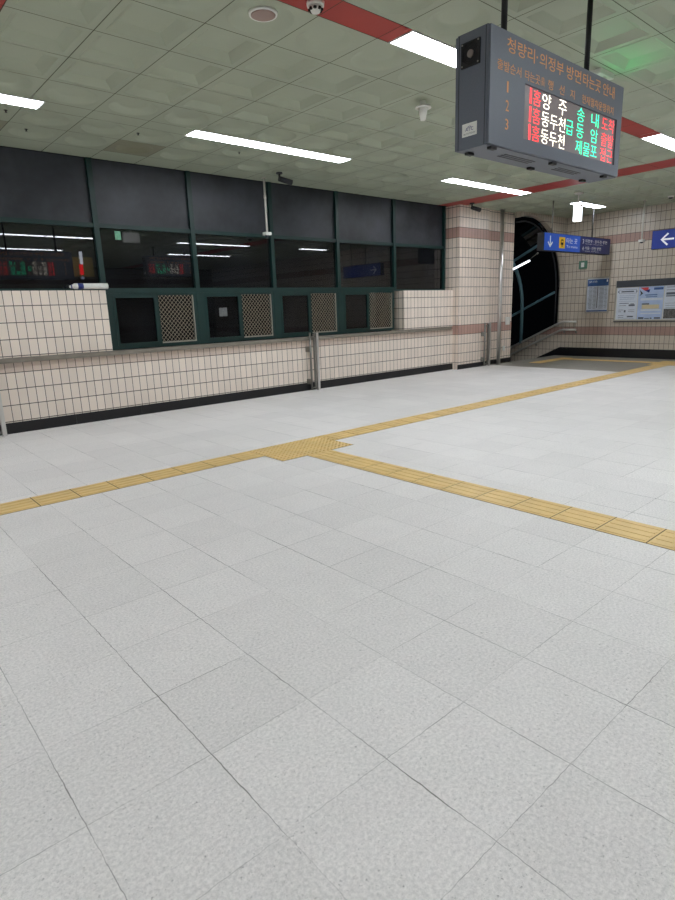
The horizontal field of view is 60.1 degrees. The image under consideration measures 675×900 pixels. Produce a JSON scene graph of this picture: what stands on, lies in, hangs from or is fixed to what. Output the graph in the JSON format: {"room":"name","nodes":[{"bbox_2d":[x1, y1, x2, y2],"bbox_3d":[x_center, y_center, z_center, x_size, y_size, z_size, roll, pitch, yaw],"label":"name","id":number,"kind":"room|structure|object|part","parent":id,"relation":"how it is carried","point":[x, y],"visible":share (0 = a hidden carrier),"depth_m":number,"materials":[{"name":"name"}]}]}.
{"room":"railway station","nodes":[
{"label":"railway station","id":0,"kind":"room"},
{"bbox_2d":[1,146,440,349],"bbox_3d":[-6.849,-1.637,6.315,22.520,3.438,2.170,-13,18,-39],"label":"wall","id":1,"kind":"structure","parent":0,"point":[165,300],"depth_m":11.97,"materials":[{"name":"metal"}]},
{"bbox_2d":[0,290,452,423],"bbox_3d":[-6.031,-0.640,5.708,22.420,1.728,0.350,-13,18,-39],"label":"wall","id":2,"kind":"structure","parent":0,"point":[54,322],"depth_m":8.31,"materials":[{"name":"beige tile"}]},
{"bbox_2d":[0,146,101,290],"bbox_3d":[-3.799,-2.835,7.255,1.475,1.660,0.100,-13,18,-39],"label":"window","id":3,"kind":"structure","parent":2,"relation":"in","point":[47,243],"depth_m":7.34,"materials":[{"name":"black glass"}]},
{"bbox_3d":[-3.790,-3.261,7.178,1.407,0.796,0.006,-13,18,-39],"label":"pane","id":4,"kind":"part","parent":3,"relation":"part of","materials":[{"name":"grey glass"}]},
{"bbox_3d":[-3.761,-2.442,7.375,1.407,0.777,0.006,-13,18,-39],"label":"pane","id":5,"kind":"part","parent":3,"relation":"part of","materials":[{"name":"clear glass"}]},
{"bbox_3d":[-3.799,-2.835,7.255,1.475,1.660,0.100,-13,18,-39],"label":"frame","id":6,"kind":"part","parent":3,"relation":"part of","materials":[{"name":"green metal"}]},
{"bbox_2d":[69,283,108,288],"bbox_3d":[-3.277,-2.157,7.680,0.491,0.075,0.076,-13,18,-39],"label":"banner","id":7,"kind":"object","parent":2,"relation":"on","point":[75,285],"visible":1,"depth_m":7.66,"materials":[{"name":"white plastic"}]},
{"bbox_2d":[71,283,83,288],"bbox_3d":[-3.391,-2.130,7.583,0.156,0.075,0.076,-13,18,-39],"label":"print","id":8,"kind":"object","parent":7,"relation":"attached to","point":[76,285],"depth_m":7.56},
{"bbox_2d":[84,157,200,349],"bbox_3d":[-2.702,-2.705,8.262,1.405,2.460,0.102,-13,18,-39],"label":"window","id":9,"kind":"structure","parent":2,"relation":"in","point":[152,257],"depth_m":8.19,"materials":[{"name":"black glass"}]},
{"bbox_2d":[114,231,120,239],"bbox_3d":[-2.996,-2.925,7.951,0.080,0.110,0.006,-13,18,-39],"label":"window sticker","id":10,"kind":"object","parent":9,"relation":"attached to","point":[117,233],"visible":1,"depth_m":7.95,"materials":[{"name":"green paper"}]},
{"bbox_3d":[-2.849,-1.840,8.276,0.556,0.619,0.006,-13,18,-39],"label":"pane","id":11,"kind":"part","parent":9,"relation":"part of","materials":[{"name":"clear glass"}]},
{"bbox_3d":[-2.708,-3.520,8.092,1.337,0.796,0.006,-13,18,-39],"label":"pane","id":12,"kind":"part","parent":9,"relation":"part of","materials":[{"name":"grey glass"}]},
{"bbox_3d":[-2.679,-2.702,8.289,1.337,0.774,0.006,-13,18,-39],"label":"pane","id":13,"kind":"part","parent":9,"relation":"part of","materials":[{"name":"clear glass"}]},
{"bbox_3d":[-2.643,-1.888,8.477,1.337,0.754,0.075,-13,18,-39],"label":"frame","id":14,"kind":"part","parent":9,"relation":"part of","materials":[{"name":"green metal"}]},
{"bbox_2d":[158,295,196,342],"bbox_3d":[-2.372,-1.950,8.662,0.552,0.680,0.020,-13,18,-39],"label":"security grille","id":15,"kind":"object","parent":9,"relation":"attached to","point":[194,310],"depth_m":8.69,"materials":[{"name":"metal"}]},
{"bbox_2d":[0,327,451,363],"bbox_3d":[-5.986,-0.647,5.590,22.340,0.057,0.200,-13,18,-39],"label":"trim","id":16,"kind":"structure","parent":2,"relation":"attached to","point":[253,342],"depth_m":8.72,"materials":[{"name":"grey metal"}]},
{"bbox_2d":[0,363,452,434],"bbox_3d":[-5.884,0.162,5.761,22.417,0.135,0.012,-13,18,-39],"label":"baseboard","id":17,"kind":"structure","parent":2,"relation":"attached to","point":[38,424],"depth_m":8.89,"materials":[{"name":"black stone"}]},
{"bbox_2d":[184,171,275,343],"bbox_3d":[-1.641,-2.958,9.159,1.420,2.460,0.102,-13,18,-39],"label":"window","id":18,"kind":"structure","parent":2,"relation":"in","point":[230,252],"depth_m":9.07,"materials":[{"name":"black glass"}]},
{"bbox_2d":[219,308,226,315],"bbox_3d":[-1.792,-2.164,9.144,0.140,0.130,0.006,-13,18,-39],"label":"notice","id":19,"kind":"object","parent":18,"relation":"attached to","point":[222,311],"visible":1,"depth_m":9.14,"materials":[{"name":"white paper"}]},
{"bbox_3d":[-1.794,-2.092,9.168,0.556,0.619,0.006,-13,18,-39],"label":"pane","id":20,"kind":"part","parent":18,"relation":"part of","materials":[{"name":"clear glass"}]},
{"bbox_3d":[-1.647,-3.774,8.989,1.352,0.796,0.006,-13,18,-39],"label":"pane","id":21,"kind":"part","parent":18,"relation":"part of","materials":[{"name":"grey glass"}]},
{"bbox_3d":[-1.618,-2.955,9.186,1.352,0.774,0.006,-13,18,-39],"label":"pane","id":22,"kind":"part","parent":18,"relation":"part of","materials":[{"name":"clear glass"}]},
{"bbox_3d":[-1.582,-2.142,9.374,1.352,0.754,0.075,-13,18,-39],"label":"frame","id":23,"kind":"part","parent":18,"relation":"part of","materials":[{"name":"metal"}]},
{"bbox_2d":[241,294,272,337],"bbox_3d":[-1.311,-2.204,9.559,0.567,0.680,0.020,-13,18,-39],"label":"security grille","id":24,"kind":"object","parent":18,"relation":"attached to","point":[270,296],"depth_m":9.60,"materials":[{"name":"metal"}]},
{"bbox_2d":[266,182,339,338],"bbox_3d":[-0.571,-3.214,10.064,1.430,2.460,0.102,-13,18,-39],"label":"window","id":25,"kind":"structure","parent":2,"relation":"in","point":[302,240],"depth_m":9.99,"materials":[{"name":"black glass"}]},
{"bbox_3d":[-0.727,-2.347,10.070,0.556,0.619,0.006,-13,18,-39],"label":"pane","id":26,"kind":"part","parent":25,"relation":"part of","materials":[{"name":"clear glass"}]},
{"bbox_3d":[-0.577,-4.030,9.894,1.362,0.796,0.006,-13,18,-39],"label":"pane","id":27,"kind":"part","parent":25,"relation":"part of","materials":[{"name":"grey glass"}]},
{"bbox_3d":[-0.548,-3.211,10.091,1.362,0.774,0.006,-13,18,-39],"label":"pane","id":28,"kind":"part","parent":25,"relation":"part of","materials":[{"name":"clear glass"}]},
{"bbox_3d":[-0.512,-2.397,10.279,1.362,0.754,0.075,-13,18,-39],"label":"frame","id":29,"kind":"part","parent":25,"relation":"part of","materials":[{"name":"green metal"}]},
{"bbox_2d":[311,293,336,332],"bbox_3d":[-0.241,-2.460,10.464,0.577,0.680,0.020,-13,18,-39],"label":"security grille","id":30,"kind":"object","parent":25,"relation":"attached to","point":[334,294],"depth_m":10.51,"materials":[{"name":"metal"}]},
{"bbox_2d":[333,191,393,333],"bbox_3d":[0.518,-3.475,10.985,1.470,2.460,0.102,-13,18,-39],"label":"window","id":31,"kind":"structure","parent":2,"relation":"in","point":[362,224],"depth_m":10.91,"materials":[{"name":"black glass"}]},
{"bbox_3d":[0.347,-2.604,10.979,0.556,0.619,0.006,-13,18,-39],"label":"pane","id":32,"kind":"part","parent":31,"relation":"part of","materials":[{"name":"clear glass"}]},
{"bbox_3d":[0.512,-4.290,10.815,1.402,0.796,0.006,-13,18,-39],"label":"pane","id":33,"kind":"part","parent":31,"relation":"part of","materials":[{"name":"black glass"}]},
{"bbox_3d":[0.542,-3.472,11.012,1.402,0.774,0.006,-13,18,-39],"label":"pane","id":34,"kind":"part","parent":31,"relation":"part of","materials":[{"name":"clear glass"}]},
{"bbox_3d":[0.578,-2.658,11.200,1.402,0.754,0.075,-13,18,-39],"label":"frame","id":35,"kind":"part","parent":31,"relation":"part of","materials":[{"name":"green metal"}]},
{"bbox_2d":[369,293,391,328],"bbox_3d":[0.848,-2.720,11.385,0.617,0.680,0.020,-13,18,-39],"label":"security grille","id":36,"kind":"object","parent":31,"relation":"attached to","point":[390,294],"depth_m":11.43,"materials":[{"name":"metal"}]},
{"bbox_2d":[391,199,445,290],"bbox_3d":[1.655,-4.120,11.870,1.594,1.698,0.100,-13,18,-39],"label":"window","id":37,"kind":"structure","parent":2,"relation":"in","point":[418,229],"depth_m":11.85,"materials":[{"name":"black glass"}]},
{"bbox_3d":[1.643,-4.560,11.771,1.472,0.796,0.006,-13,18,-39],"label":"pane","id":38,"kind":"part","parent":37,"relation":"part of","materials":[{"name":"black glass"}]},
{"bbox_3d":[1.673,-3.722,11.973,1.472,0.815,0.006,-13,18,-39],"label":"pane","id":39,"kind":"part","parent":37,"relation":"part of","materials":[{"name":"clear glass"}]},
{"bbox_2d":[0,355,674,899],"bbox_3d":[1.276,1.160,0.842,26.570,0.001,17.200,-13,18,-39],"label":"floor","id":40,"kind":"structure","parent":0,"point":[306,677],"depth_m":2.39,"materials":[{"name":"tile"}]},
{"bbox_2d":[0,394,7,435],"bbox_3d":[-4.179,-0.647,7.011,0.236,0.996,0.107,-4,14,-7],"label":"barrier post","id":41,"kind":"object","parent":40,"relation":"on","point":[2,418],"visible":1,"depth_m":7.09,"materials":[{"name":"metal"}]},
{"bbox_2d":[0,451,262,514],"bbox_3d":[-6.364,1.361,1.125,14.788,0.006,0.308,-13,18,-39],"label":"paving strip","id":42,"kind":"object","parent":40,"relation":"on","point":[69,494],"visible":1,"depth_m":4.93,"materials":[{"name":"yellow tile"}]},
{"bbox_2d":[249,437,353,460],"bbox_3d":[-0.374,-0.025,5.993,0.908,0.008,0.612,-13,18,-39],"label":"pad","id":43,"kind":"object","parent":40,"relation":"on","point":[304,447],"visible":1,"depth_m":5.96,"materials":[{"name":"yellow tile"}]},
{"bbox_2d":[305,333,320,389],"bbox_3d":[-0.430,-1.543,10.180,0.236,0.996,0.107,-4,14,-7],"label":"barrier post","id":44,"kind":"object","parent":40,"relation":"on","point":[315,335],"visible":1,"depth_m":10.17,"materials":[{"name":"metal"}]},
{"bbox_3d":[-0.461,-1.538,10.147,0.036,0.988,0.036,-13,18,-39],"label":"hinge post","id":45,"kind":"part","parent":44,"relation":"part of","materials":[{"name":"metal"}]},
{"bbox_2d":[480,323,490,365],"bbox_3d":[3.363,-2.390,13.204,0.238,0.966,0.104,-5,14,-11],"label":"barrier post","id":46,"kind":"object","parent":40,"relation":"on","point":[488,325],"visible":1,"depth_m":13.19,"materials":[{"name":"metal"}]},
{"bbox_3d":[3.324,-2.385,13.169,0.036,0.958,0.036,-13,18,-39],"label":"hinge post","id":47,"kind":"part","parent":46,"relation":"part of","materials":[{"name":"metal"}]},
{"bbox_2d":[307,450,674,550],"bbox_3d":[2.573,0.667,2.688,0.308,0.006,8.368,-13,18,-39],"label":"paving strip","id":48,"kind":"object","parent":40,"relation":"on","point":[636,531],"visible":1,"depth_m":4.11,"materials":[{"name":"yellow tile"}]},
{"bbox_2d":[316,365,668,439],"bbox_3d":[3.327,-0.956,9.319,9.228,0.006,0.308,-13,18,-39],"label":"paving strip","id":49,"kind":"object","parent":40,"relation":"on","point":[421,417],"visible":1,"depth_m":8.00,"materials":[{"name":"yellow tile"}]},
{"bbox_2d":[496,209,505,364],"bbox_3d":[3.695,-3.649,13.224,0.130,3.388,0.130,-13,18,-39],"label":"steel pole","id":50,"kind":"object","parent":40,"relation":"on","point":[502,210],"visible":1,"depth_m":13.17,"materials":[{"name":"silver metal"}]},
{"bbox_2d":[529,357,569,362],"bbox_3d":[5.170,-2.171,14.093,1.558,0.008,0.308,-13,18,-39],"label":"pad","id":51,"kind":"object","parent":40,"relation":"on","point":[562,358],"visible":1,"depth_m":14.02,"materials":[{"name":"yellow tile"}]},
{"bbox_2d":[564,358,655,362],"bbox_3d":[6.301,-2.075,13.530,0.308,0.006,2.058,-13,18,-39],"label":"paving strip","id":52,"kind":"object","parent":40,"relation":"on","point":[570,358],"visible":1,"depth_m":13.48,"materials":[{"name":"yellow tile"}]},
{"bbox_2d":[646,361,674,365],"bbox_3d":[7.137,-1.864,12.522,0.908,0.008,0.608,-13,18,-39],"label":"pad","id":53,"kind":"object","parent":40,"relation":"on","point":[670,363],"visible":1,"depth_m":12.50,"materials":[{"name":"yellow tile"}]},
{"bbox_2d":[0,0,674,217],"bbox_3d":[1.124,-2.198,0.072,26.570,0.120,17.300,-13,18,-39],"label":"ceiling","id":54,"kind":"structure","parent":0,"point":[106,73],"depth_m":5.44,"materials":[{"name":"grey tile"}]},
{"bbox_2d":[0,92,44,109],"bbox_3d":[-3.314,-3.253,5.251,1.200,0.068,0.260,-13,18,-39],"label":"ceiling light","id":55,"kind":"object","parent":54,"relation":"attached to","point":[4,98],"visible":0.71,"depth_m":5.51,"materials":[{"name":"white plastic"}]},
{"bbox_2d":[184,126,281,150],"bbox_3d":[-1.233,-3.751,7.011,1.200,0.068,0.260,-13,18,-39],"label":"ceiling light","id":56,"kind":"object","parent":54,"relation":"attached to","point":[195,133],"visible":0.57,"depth_m":6.97,"materials":[{"name":"white plastic"}]},
{"bbox_2d":[248,5,277,21],"bbox_3d":[-0.528,-3.094,4.143,0.208,0.020,0.208,-13,18,-39],"label":"ceiling speaker","id":57,"kind":"object","parent":54,"relation":"attached to","point":[262,13],"visible":1,"depth_m":4.12,"materials":[{"name":"white plastic"}]},
{"bbox_2d":[251,9,275,21],"bbox_3d":[-0.528,-3.086,4.144,0.176,0.004,0.176,-13,18,-39],"label":"grille","id":58,"kind":"object","parent":57,"relation":"attached to","point":[259,15],"depth_m":4.13,"materials":[{"name":"metal"}]},
{"bbox_2d":[261,177,271,236],"bbox_3d":[-1.124,-3.785,9.112,0.110,0.868,0.100,-13,18,-39],"label":"sensor","id":59,"kind":"object","parent":54,"relation":"hanging from","point":[267,234],"visible":1,"depth_m":9.11,"materials":[{"name":"white metal"}]},
{"bbox_3d":[-1.125,-3.816,9.104,0.041,0.783,0.042,-13,18,-39],"label":"rod","id":60,"kind":"part","parent":59,"relation":"part of","materials":[{"name":"white metal"}]},
{"bbox_2d":[276,172,292,185],"bbox_3d":[-0.798,-4.071,8.763,0.254,0.172,0.096,-9,15,-27],"label":"security camera","id":61,"kind":"object","parent":54,"relation":"attached to","point":[280,179],"visible":1,"depth_m":8.74,"materials":[{"name":"black plastic"}]},
{"bbox_2d":[271,143,351,162],"bbox_3d":[-0.332,-3.966,7.773,1.200,0.068,0.260,-13,18,-39],"label":"ceiling light","id":62,"kind":"object","parent":54,"relation":"attached to","point":[283,149],"visible":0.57,"depth_m":7.75,"materials":[{"name":"white plastic"}]},
{"bbox_2d":[306,0,324,14],"bbox_3d":[-0.148,-2.991,3.943,0.124,0.060,0.124,-13,18,-39],"label":"smoke detector","id":63,"kind":"object","parent":54,"relation":"attached to","point":[315,7],"visible":1,"depth_m":3.92,"materials":[{"name":"white plastic"}]},
{"bbox_2d":[388,26,455,68],"bbox_3d":[0.931,-3.306,4.844,1.200,0.068,0.260,-13,18,-39],"label":"ceiling light","id":64,"kind":"object","parent":54,"relation":"attached to","point":[416,42],"visible":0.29,"depth_m":4.66,"materials":[{"name":"white plastic"}]},
{"bbox_2d":[415,100,430,120],"bbox_3d":[0.888,-3.523,6.053,0.170,0.185,0.170,-13,18,-39],"label":"ceiling sensor","id":65,"kind":"object","parent":54,"relation":"attached to","point":[423,107],"visible":1,"depth_m":6.02,"materials":[{"name":"white plastic"}]},
{"bbox_2d":[440,176,494,188],"bbox_3d":[2.237,-4.580,9.945,1.200,0.068,0.260,-13,18,-39],"label":"ceiling light","id":66,"kind":"object","parent":54,"relation":"attached to","point":[450,180],"visible":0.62,"depth_m":9.92,"materials":[{"name":"white plastic"}]},
{"bbox_2d":[443,178,491,187],"bbox_3d":[2.238,-4.553,9.952,1.172,0.008,0.232,-13,18,-39],"label":"diffuser","id":67,"kind":"object","parent":66,"relation":"attached to","point":[451,180],"depth_m":9.92,"materials":[{"name":"white plastic"}]},
{"bbox_2d":[470,203,480,211],"bbox_3d":[2.822,-4.963,11.937,0.254,0.173,0.096,-6,14,-18],"label":"security camera","id":68,"kind":"object","parent":54,"relation":"attached to","point":[474,208],"visible":1,"depth_m":11.91,"materials":[{"name":"black plastic"}]},
{"bbox_2d":[484,186,531,194],"bbox_3d":[3.139,-4.796,10.707,1.200,0.068,0.260,-13,18,-39],"label":"ceiling light","id":69,"kind":"object","parent":54,"relation":"attached to","point":[495,188],"visible":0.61,"depth_m":10.70,"materials":[{"name":"white plastic"}]},
{"bbox_2d":[455,0,623,182],"bbox_3d":[1.345,-2.420,3.709,1.631,1.165,0.234,-13,18,-39],"label":"departure board","id":70,"kind":"object","parent":54,"relation":"hanging from","point":[519,103],"visible":1,"depth_m":3.50,"materials":[{"name":"metal"}]},
{"bbox_3d":[0.962,-2.626,3.350,0.036,0.551,0.036,-13,18,-39],"label":"hanger rod","id":71,"kind":"part","parent":70,"relation":"part of","materials":[{"name":"black metal"}]},
{"bbox_3d":[1.714,-2.805,3.985,0.036,0.551,0.036,-13,18,-39],"label":"hanger rod","id":72,"kind":"part","parent":70,"relation":"part of","materials":[{"name":"black metal"}]},
{"bbox_2d":[537,201,609,255],"bbox_3d":[5.239,-4.825,12.749,2.960,0.988,0.154,-13,18,-39],"label":"hanging sign","id":73,"kind":"object","parent":54,"relation":"hanging from","point":[546,241],"visible":1,"depth_m":12.57,"materials":[{"name":"metal"}]},
{"bbox_3d":[4.447,-4.809,12.053,0.027,0.638,0.028,-13,18,-39],"label":"hanger rod","id":74,"kind":"part","parent":73,"relation":"part of","materials":[{"name":"metal"}]},
{"bbox_3d":[4.735,-4.370,12.293,0.240,0.224,0.002,-13,18,-39],"label":"train symbol plate","id":75,"kind":"part","parent":73,"relation":"part of","materials":[{"name":"yellow plastic"}]},
{"bbox_3d":[5.769,-5.125,13.171,0.027,0.638,0.028,-13,18,-39],"label":"hanger rod","id":76,"kind":"part","parent":73,"relation":"part of","materials":[{"name":"silver metal"}]},
{"bbox_2d":[573,192,583,221],"bbox_3d":[4.632,-4.679,11.226,0.180,0.518,0.180,-13,18,-39],"label":"box","id":77,"kind":"object","parent":54,"relation":"hanging from","point":[577,211],"visible":1,"depth_m":11.21,"materials":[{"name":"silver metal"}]},
{"bbox_2d":[573,206,581,221],"bbox_3d":[4.636,-4.553,11.256,0.100,0.260,0.130,-13,18,-39],"label":"diffuser","id":78,"kind":"object","parent":77,"relation":"attached to","point":[577,211],"depth_m":11.22,"materials":[{"name":"white plastic"}]},
{"bbox_2d":[569,201,606,208],"bbox_3d":[5.452,-5.349,12.664,1.200,0.068,0.260,-13,18,-39],"label":"ceiling light","id":79,"kind":"object","parent":54,"relation":"attached to","point":[585,204],"visible":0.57,"depth_m":12.69,"materials":[{"name":"white plastic"}]},
{"bbox_2d":[572,202,603,207],"bbox_3d":[5.453,-5.322,12.670,1.172,0.008,0.232,-13,18,-39],"label":"diffuser","id":80,"kind":"object","parent":79,"relation":"attached to","point":[585,204],"depth_m":12.69,"materials":[{"name":"white plastic"}]},
{"bbox_2d":[591,67,613,79],"bbox_3d":[2.422,-3.269,5.358,0.380,0.360,0.100,-13,18,-39],"label":"ceiling light","id":81,"kind":"object","parent":54,"relation":"hanging from","point":[602,72],"visible":0.23,"depth_m":5.26,"materials":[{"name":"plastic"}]},
{"bbox_2d":[638,200,646,242],"bbox_3d":[6.492,-4.845,12.382,0.110,0.863,0.100,-13,18,-39],"label":"sensor","id":82,"kind":"object","parent":54,"relation":"hanging from","point":[641,240],"visible":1,"depth_m":12.39,"materials":[{"name":"white metal"}]},
{"bbox_3d":[6.490,-4.877,12.374,0.041,0.778,0.042,-13,18,-39],"label":"rod","id":83,"kind":"part","parent":82,"relation":"part of","materials":[{"name":"white metal"}]},
{"bbox_2d":[640,130,674,151],"bbox_3d":[4.454,-4.149,7.823,1.200,0.068,0.260,-13,18,-39],"label":"ceiling light","id":84,"kind":"object","parent":54,"relation":"attached to","point":[662,140],"visible":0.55,"depth_m":7.67,"materials":[{"name":"white plastic"}]},
{"bbox_2d":[651,229,674,249],"bbox_3d":[6.396,-4.189,10.245,0.132,1.133,1.540,-13,18,-39],"label":"sign","id":85,"kind":"object","parent":54,"relation":"hanging from","point":[661,239],"visible":1,"depth_m":10.72,"materials":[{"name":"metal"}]},
{"bbox_2d":[445,204,514,369],"bbox_3d":[3.206,-3.646,13.283,2.160,3.388,0.550,-13,18,-39],"label":"wall pillar","id":86,"kind":"structure","parent":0,"point":[472,237],"depth_m":12.81,"materials":[{"name":"tile"}]},
{"bbox_2d":[457,357,510,369],"bbox_3d":[3.444,-2.020,13.520,0.374,0.100,2.230,8,17,36],"label":"baseboard","id":87,"kind":"structure","parent":86,"relation":"attached to","point":[477,364],"depth_m":13.24,"materials":[{"name":"black stone"}]},
{"bbox_2d":[505,317,509,324],"bbox_3d":[4.051,-3.076,13.885,0.170,0.180,0.012,-13,18,-39],"label":"wall plate","id":88,"kind":"object","parent":86,"relation":"attached to","point":[507,319],"visible":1,"depth_m":13.88,"materials":[{"name":"white plastic"}]},
{"bbox_2d":[515,211,566,286],"bbox_3d":[4.914,-4.796,14.090,2.094,1.648,0.140,-13,18,-39],"label":"wall","id":89,"kind":"structure","parent":0,"point":[559,223],"depth_m":14.25,"materials":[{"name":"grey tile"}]},
{"bbox_2d":[495,202,674,363],"bbox_3d":[9.768,-1.611,11.127,0.250,6.788,22.000,-13,18,-39],"label":"wall","id":90,"kind":"structure","parent":0,"point":[628,258],"depth_m":13.96,"materials":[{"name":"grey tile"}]},
{"bbox_2d":[490,217,576,364],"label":"window","id":91,"kind":"structure","parent":90,"relation":"in","point":[536,283],"depth_m":15.27,"materials":[{"name":"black glass"}]},
{"bbox_2d":[513,252,538,269],"bbox_3d":[4.503,-4.654,14.771,0.044,0.573,1.268,-13,18,-39],"label":"lamp","id":92,"kind":"object","parent":91,"relation":"attached to","point":[537,253],"visible":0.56,"depth_m":14.55,"materials":[{"name":"metal"}]},
{"bbox_3d":[4.777,-2.644,16.449,0.117,1.926,3.991,-13,18,-39],"label":"handrail","id":93,"kind":"part","parent":91,"relation":"part of","materials":[{"name":"silver metal"}]},
{"bbox_3d":[4.750,-2.736,16.405,0.054,1.726,3.991,-13,18,-39],"label":"rail","id":94,"kind":"part","parent":91,"relation":"part of","materials":[{"name":"silver metal"}]},
{"bbox_2d":[579,261,587,268],"bbox_3d":[6.074,-4.580,14.427,0.042,0.190,0.200,-13,18,-39],"label":"plate","id":95,"kind":"object","parent":90,"relation":"attached to","point":[582,264],"visible":1,"depth_m":14.41,"materials":[{"name":"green plastic"}]},
{"bbox_2d":[585,276,610,312],"bbox_3d":[6.376,-3.799,14.300,0.030,0.860,0.585,-13,18,-39],"label":"timetable","id":96,"kind":"object","parent":90,"relation":"attached to","point":[597,297],"visible":1,"depth_m":14.29,"materials":[{"name":"paper"}]},
{"bbox_2d":[537,347,674,359],"bbox_3d":[10.195,-0.604,10.701,0.012,2.229,20.500,-13,18,-39],"label":"baseboard","id":97,"kind":"structure","parent":90,"relation":"attached to","point":[565,351],"depth_m":14.25,"materials":[{"name":"black stone"}]},
{"bbox_2d":[613,278,674,321],"bbox_3d":[7.616,-3.340,12.948,0.050,0.955,2.890,-13,18,-39],"label":"notice board","id":98,"kind":"object","parent":90,"relation":"attached to","point":[664,282],"visible":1,"depth_m":13.51,"materials":[{"name":"white metal"}]},
{"bbox_2d":[615,287,637,319],"bbox_3d":[6.851,-3.469,13.820,0.004,0.730,0.470,-13,18,-39],"label":"poster","id":99,"kind":"object","parent":98,"relation":"attached to","point":[626,305],"visible":1,"depth_m":13.81,"materials":[{"name":"paper"}]},
{"bbox_2d":[636,286,663,318],"bbox_3d":[7.201,-3.389,13.429,0.004,0.735,0.550,-13,18,-39],"label":"poster","id":100,"kind":"object","parent":98,"relation":"attached to","point":[650,298],"visible":1,"depth_m":13.42,"materials":[{"name":"paper"}]},
{"bbox_3d":[7.209,-3.304,13.441,0.001,0.092,0.380,-13,18,-39],"label":"tan panel","id":101,"kind":"part","parent":100,"relation":"part of","materials":[{"name":"beige paper"}]},
{"bbox_2d":[662,285,674,318],"bbox_3d":[7.572,-3.303,13.015,0.004,0.735,0.535,-13,18,-39],"label":"poster","id":102,"kind":"object","parent":98,"relation":"attached to","point":[669,298],"visible":1,"depth_m":13.12,"materials":[{"name":"paper"}]},
{"bbox_2d":[663,309,674,318],"bbox_3d":[7.579,-3.060,13.072,0.001,0.215,0.515,-13,18,-39],"label":"photograph","id":103,"kind":"object","parent":102,"relation":"attached to","point":[667,313],"depth_m":13.17}
]}

